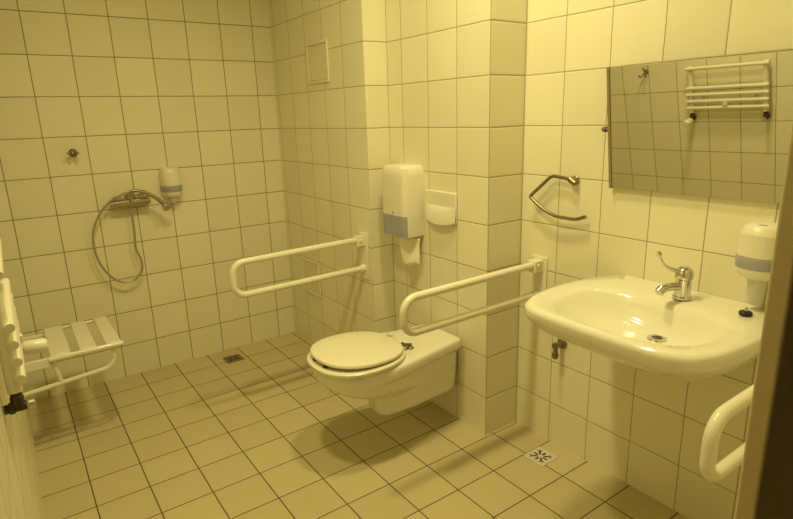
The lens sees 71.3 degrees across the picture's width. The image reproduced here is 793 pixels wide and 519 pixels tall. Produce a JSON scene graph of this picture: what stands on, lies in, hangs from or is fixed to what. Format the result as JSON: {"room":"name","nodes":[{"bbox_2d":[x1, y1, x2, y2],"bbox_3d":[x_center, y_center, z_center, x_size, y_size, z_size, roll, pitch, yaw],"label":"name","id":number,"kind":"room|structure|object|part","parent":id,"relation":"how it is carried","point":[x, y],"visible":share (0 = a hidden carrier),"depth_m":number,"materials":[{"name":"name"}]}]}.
{"room":"accessible bathroom","nodes":[
{"label":"accessible bathroom","id":0,"kind":"room"},
{"bbox_2d":[0,364,44,518],"bbox_3d":[-0.851,-0.160,0.901,0.150,2.800,4.300,-12,18,-34],"label":"wall","id":1,"kind":"structure","parent":0,"point":[20,488],"depth_m":1.39,"materials":[{"name":"tile"}]},
{"bbox_2d":[0,239,47,414],"bbox_3d":[-0.981,0.152,1.427,0.114,0.362,0.473,-12,18,-34],"label":"radiator","id":2,"kind":"object","parent":1,"relation":"attached to","point":[13,346],"visible":1,"depth_m":1.26,"materials":[{"name":"white metal"}]},
{"bbox_2d":[22,316,123,396],"bbox_3d":[-1.554,0.445,2.624,0.414,0.160,0.450,-12,18,-34],"label":"shower bench","id":3,"kind":"object","parent":1,"relation":"attached to","point":[58,347],"visible":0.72,"depth_m":2.53,"materials":[{"name":"white plastic"}]},
{"bbox_3d":[-1.543,0.454,2.363,0.098,0.042,0.016,-12,18,-34],"label":"hinge arm","id":4,"kind":"part","parent":3,"relation":"part of","materials":[{"name":"white plastic"}]},
{"bbox_3d":[-1.636,0.333,2.809,0.288,0.018,0.018,-12,18,-34],"label":"rail","id":5,"kind":"part","parent":3,"relation":"part of","materials":[{"name":"white plastic"}]},
{"bbox_3d":[-1.384,0.410,2.471,0.296,0.022,0.023,-12,18,-34],"label":"rail","id":6,"kind":"part","parent":3,"relation":"part of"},
{"bbox_2d":[0,0,294,399],"bbox_3d":[-1.304,-0.756,3.235,2.208,2.800,0.150,-12,18,-34],"label":"wall","id":7,"kind":"structure","parent":0,"point":[138,88],"depth_m":3.11,"materials":[{"name":"tile"}]},
{"bbox_2d":[67,149,78,156],"bbox_3d":[-1.681,-0.551,2.867,0.058,0.043,0.074,-12,18,-34],"label":"holder","id":8,"kind":"object","parent":7,"relation":"attached to","point":[72,152],"visible":1,"depth_m":2.87,"materials":[{"name":"metal"}]},
{"bbox_2d":[92,191,150,282],"bbox_3d":[-1.512,-0.120,3.068,0.322,0.519,0.113,-12,18,-34],"label":"shower mixer","id":9,"kind":"object","parent":7,"relation":"attached to","point":[131,200],"visible":0.99,"depth_m":3.03,"materials":[{"name":"silver metal"}]},
{"bbox_3d":[-1.468,-0.344,3.045,0.059,0.063,0.077,-12,18,-34],"label":"lever","id":10,"kind":"part","parent":9,"relation":"part of","materials":[{"name":"silver metal"}]},
{"bbox_2d":[128,189,171,210],"bbox_3d":[-1.357,-0.326,3.053,0.209,0.136,0.048,-12,18,-34],"label":"shower","id":11,"kind":"object","parent":9,"relation":"on","point":[166,206],"visible":1,"depth_m":3.07,"materials":[{"name":"silver metal"}]},
{"bbox_3d":[-1.376,-0.342,3.046,0.176,0.101,0.024,-12,18,-34],"label":"handle","id":12,"kind":"part","parent":11,"relation":"part of","materials":[{"name":"silver metal"}]},
{"bbox_2d":[159,166,182,202],"bbox_3d":[-1.289,-0.427,3.172,0.111,0.204,0.091,-12,18,-34],"label":"soap dispenser","id":13,"kind":"object","parent":7,"relation":"attached to","point":[169,177],"visible":1,"depth_m":3.14,"materials":[{"name":"white plastic"}]},
{"bbox_2d":[268,0,395,343],"bbox_3d":[-0.315,-0.777,3.197,0.333,2.800,1.051,-12,18,-34],"label":"wall","id":14,"kind":"structure","parent":0,"point":[334,135],"depth_m":3.01,"materials":[{"name":"tile"}]},
{"bbox_2d":[229,231,369,297],"bbox_3d":[-0.464,0.040,2.715,0.722,0.248,0.090,-12,18,-34],"label":"grab rail","id":15,"kind":"object","parent":14,"relation":"attached to","point":[360,240],"visible":1,"depth_m":2.71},
{"bbox_3d":[-0.173,-0.021,2.914,0.006,0.248,0.090,-12,18,-34],"label":"wall plate","id":16,"kind":"part","parent":15,"relation":"part of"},
{"bbox_2d":[301,256,321,297],"bbox_3d":[-0.539,0.108,3.488,0.008,0.222,0.235,-12,18,-34],"label":"access panel","id":17,"kind":"object","parent":14,"relation":"attached to","point":[310,268],"visible":0.95,"depth_m":3.48,"materials":[{"name":"tile"}]},
{"bbox_3d":[-0.538,0.108,3.489,0.005,0.190,0.203,-12,18,-34],"label":"door","id":18,"kind":"part","parent":17,"relation":"part of","materials":[{"name":"tile"}]},
{"bbox_2d":[305,39,329,83],"bbox_3d":[-0.425,-1.057,2.964,0.008,0.210,0.238,-12,18,-34],"label":"access panel","id":19,"kind":"object","parent":14,"relation":"attached to","point":[317,59],"visible":1,"depth_m":2.96,"materials":[{"name":"plastic"}]},
{"bbox_3d":[-0.424,-1.057,2.965,0.005,0.178,0.206,-12,18,-34],"label":"door","id":20,"kind":"part","parent":19,"relation":"part of","materials":[{"name":"plastic"}]},
{"bbox_2d":[30,332,688,518],"bbox_3d":[-0.013,1.063,1.901,2.208,0.120,4.450,-12,18,-34],"label":"floor","id":21,"kind":"structure","parent":0,"point":[256,436],"depth_m":2.43,"materials":[{"name":"tile"}]},
{"bbox_2d":[223,354,243,363],"bbox_3d":[-1.023,0.621,3.464,0.104,0.003,0.104,-12,18,-34],"label":"floor drain","id":22,"kind":"object","parent":21,"relation":"on","point":[233,358],"visible":1,"depth_m":3.46,"materials":[{"name":"metal"}]},
{"bbox_2d":[523,447,557,466],"bbox_3d":[0.623,0.852,2.389,0.104,0.003,0.104,-12,18,-34],"label":"floor drain","id":23,"kind":"object","parent":21,"relation":"on","point":[538,455],"visible":1,"depth_m":2.39,"materials":[{"name":"metal"}]},
{"bbox_2d":[385,0,526,434],"bbox_3d":[0.249,-0.622,2.539,0.199,2.800,0.704,-12,18,-34],"label":"wall","id":24,"kind":"structure","parent":0,"point":[456,68],"depth_m":2.44,"materials":[{"name":"tile"}]},
{"bbox_2d":[307,324,460,414],"bbox_3d":[-0.042,0.513,2.482,0.720,0.357,0.389,-12,18,-34],"label":"toilet","id":25,"kind":"object","parent":24,"relation":"attached to","point":[396,371],"visible":1,"depth_m":2.37,"materials":[{"name":"white ceramic"}]},
{"bbox_3d":[-0.179,0.408,2.356,0.393,0.018,0.389,-12,18,-34],"label":"seat","id":26,"kind":"part","parent":25,"relation":"part of","materials":[{"name":"white plastic"}]},
{"bbox_3d":[-0.172,0.381,2.354,0.378,0.030,0.368,-12,18,-34],"label":"lid","id":27,"kind":"part","parent":25,"relation":"part of","materials":[{"name":"white plastic"}]},
{"bbox_2d":[382,163,424,238],"bbox_3d":[0.026,-0.284,2.682,0.120,0.347,0.200,-12,18,-34],"label":"dispenser","id":28,"kind":"object","parent":24,"relation":"attached to","point":[402,183],"visible":1,"depth_m":2.62,"materials":[{"name":"white plastic"}]},
{"bbox_2d":[399,238,419,265],"bbox_3d":[0.065,-0.036,2.697,0.106,0.139,0.015,3,15,19],"label":"paper towel","id":29,"kind":"object","parent":28,"relation":"hanging from","point":[410,248],"visible":0.96,"depth_m":2.70,"materials":[{"name":"white paper"}]},
{"bbox_2d":[425,189,456,225],"bbox_3d":[0.196,-0.234,2.528,0.032,0.156,0.216,-12,18,-34],"label":"flush plate","id":30,"kind":"object","parent":24,"relation":"attached to","point":[440,206],"visible":1,"depth_m":2.51,"materials":[{"name":"white plastic"}]},
{"bbox_2d":[516,0,792,518],"bbox_3d":[0.483,-0.622,2.511,0.150,2.800,3.123,-12,18,-34],"label":"wall","id":31,"kind":"structure","parent":0,"point":[645,430],"depth_m":2.04,"materials":[{"name":"tile"}]},
{"bbox_2d":[399,254,547,335],"bbox_3d":[0.315,0.156,2.191,0.742,0.226,0.090,-12,18,-34],"label":"grab rail","id":32,"kind":"object","parent":31,"relation":"attached to","point":[537,265],"visible":0.87,"depth_m":2.18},
{"bbox_3d":[0.615,0.093,2.395,0.006,0.226,0.090,-12,18,-34],"label":"wall plate","id":33,"kind":"part","parent":32,"relation":"part of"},
{"bbox_2d":[529,174,586,220],"bbox_3d":[0.648,-0.252,2.210,0.038,0.175,0.277,-12,18,-35],"label":"towel ring","id":34,"kind":"object","parent":31,"relation":"attached to","point":[574,180],"visible":1,"depth_m":2.20,"materials":[{"name":"metal"}]},
{"bbox_2d":[552,339,566,358],"bbox_3d":[0.683,0.378,2.336,0.058,0.084,0.048,-12,18,-34],"label":"angle valve","id":35,"kind":"object","parent":31,"relation":"attached to","point":[562,344],"visible":0.93,"depth_m":2.33,"materials":[{"name":"metal"}]},
{"bbox_3d":[0.671,0.408,2.335,0.027,0.026,0.028,-12,18,-34],"label":"knob","id":36,"kind":"part","parent":35,"relation":"part of","materials":[{"name":"metal"}]},
{"bbox_2d":[525,274,764,381],"bbox_3d":[0.766,0.262,1.734,0.553,0.233,0.649,-12,18,-34],"label":"washbasin","id":37,"kind":"object","parent":31,"relation":"attached to","point":[621,318],"visible":0.95,"depth_m":1.68,"materials":[{"name":"white ceramic"}]},
{"bbox_2d":[655,251,693,300],"bbox_3d":[0.880,0.049,1.755,0.141,0.162,0.058,-5,15,-14],"label":"tap","id":38,"kind":"object","parent":37,"relation":"on","point":[684,275],"visible":1,"depth_m":1.75,"materials":[{"name":"silver metal"}]},
{"bbox_3d":[0.865,0.092,1.753,0.104,0.037,0.029,-8,16,-22],"label":"spout","id":39,"kind":"part","parent":38,"relation":"part of","materials":[{"name":"silver metal"}]},
{"bbox_3d":[0.860,0.010,1.744,0.090,0.080,0.017,-4,15,-8],"label":"lever","id":40,"kind":"part","parent":38,"relation":"part of","materials":[{"name":"silver metal"}]},
{"bbox_2d":[738,307,752,316],"bbox_3d":[1.024,0.151,1.619,0.036,0.024,0.036,-12,18,-34],"label":"plug","id":41,"kind":"object","parent":37,"relation":"on","point":[745,312],"visible":1,"depth_m":1.61,"materials":[{"name":"black rubber"}]},
{"bbox_2d":[601,50,792,202],"bbox_3d":[0.927,-0.401,1.711,0.074,0.418,0.671,-12,18,-34],"label":"mirror","id":42,"kind":"object","parent":31,"relation":"attached to","point":[721,127],"visible":0.99,"depth_m":1.69,"materials":[{"name":"mirror"}]},
{"bbox_3d":[0.746,-0.463,1.967,0.020,0.020,0.031,-21,23,-31],"label":"tilt knob","id":43,"kind":"part","parent":42,"relation":"part of","materials":[{"name":"metal"}]},
{"bbox_3d":[0.753,-0.458,1.948,0.014,0.420,0.010,-21,23,-31],"label":"rail","id":44,"kind":"part","parent":42,"relation":"part of","materials":[{"name":"metal"}]},
{"bbox_2d":[699,384,753,482],"bbox_3d":[0.943,0.367,1.376,0.698,0.244,0.090,-12,18,-34],"label":"grab rail","id":45,"kind":"object","parent":31,"relation":"attached to","point":[712,472],"visible":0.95,"depth_m":1.19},
{"bbox_2d":[735,221,777,305],"bbox_3d":[1.066,0.017,1.625,0.102,0.243,0.125,-12,18,-34],"label":"soap dispenser","id":46,"kind":"object","parent":31,"relation":"attached to","point":[754,255],"visible":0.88,"depth_m":1.59,"materials":[{"name":"white plastic"}]},
{"bbox_3d":[1.059,-0.241,0.989,1.033,2.800,0.100,-12,18,-34],"label":"wall","id":47,"kind":"structure","parent":0,"visible":0},
{"bbox_2d":[734,123,792,518],"bbox_3d":[0.546,0.219,0.770,0.199,2.049,0.026,-12,18,-34],"label":"trim","id":48,"kind":"structure","parent":47,"relation":"attached to","point":[765,491],"depth_m":0.70,"materials":[{"name":"paint"}]}
]}

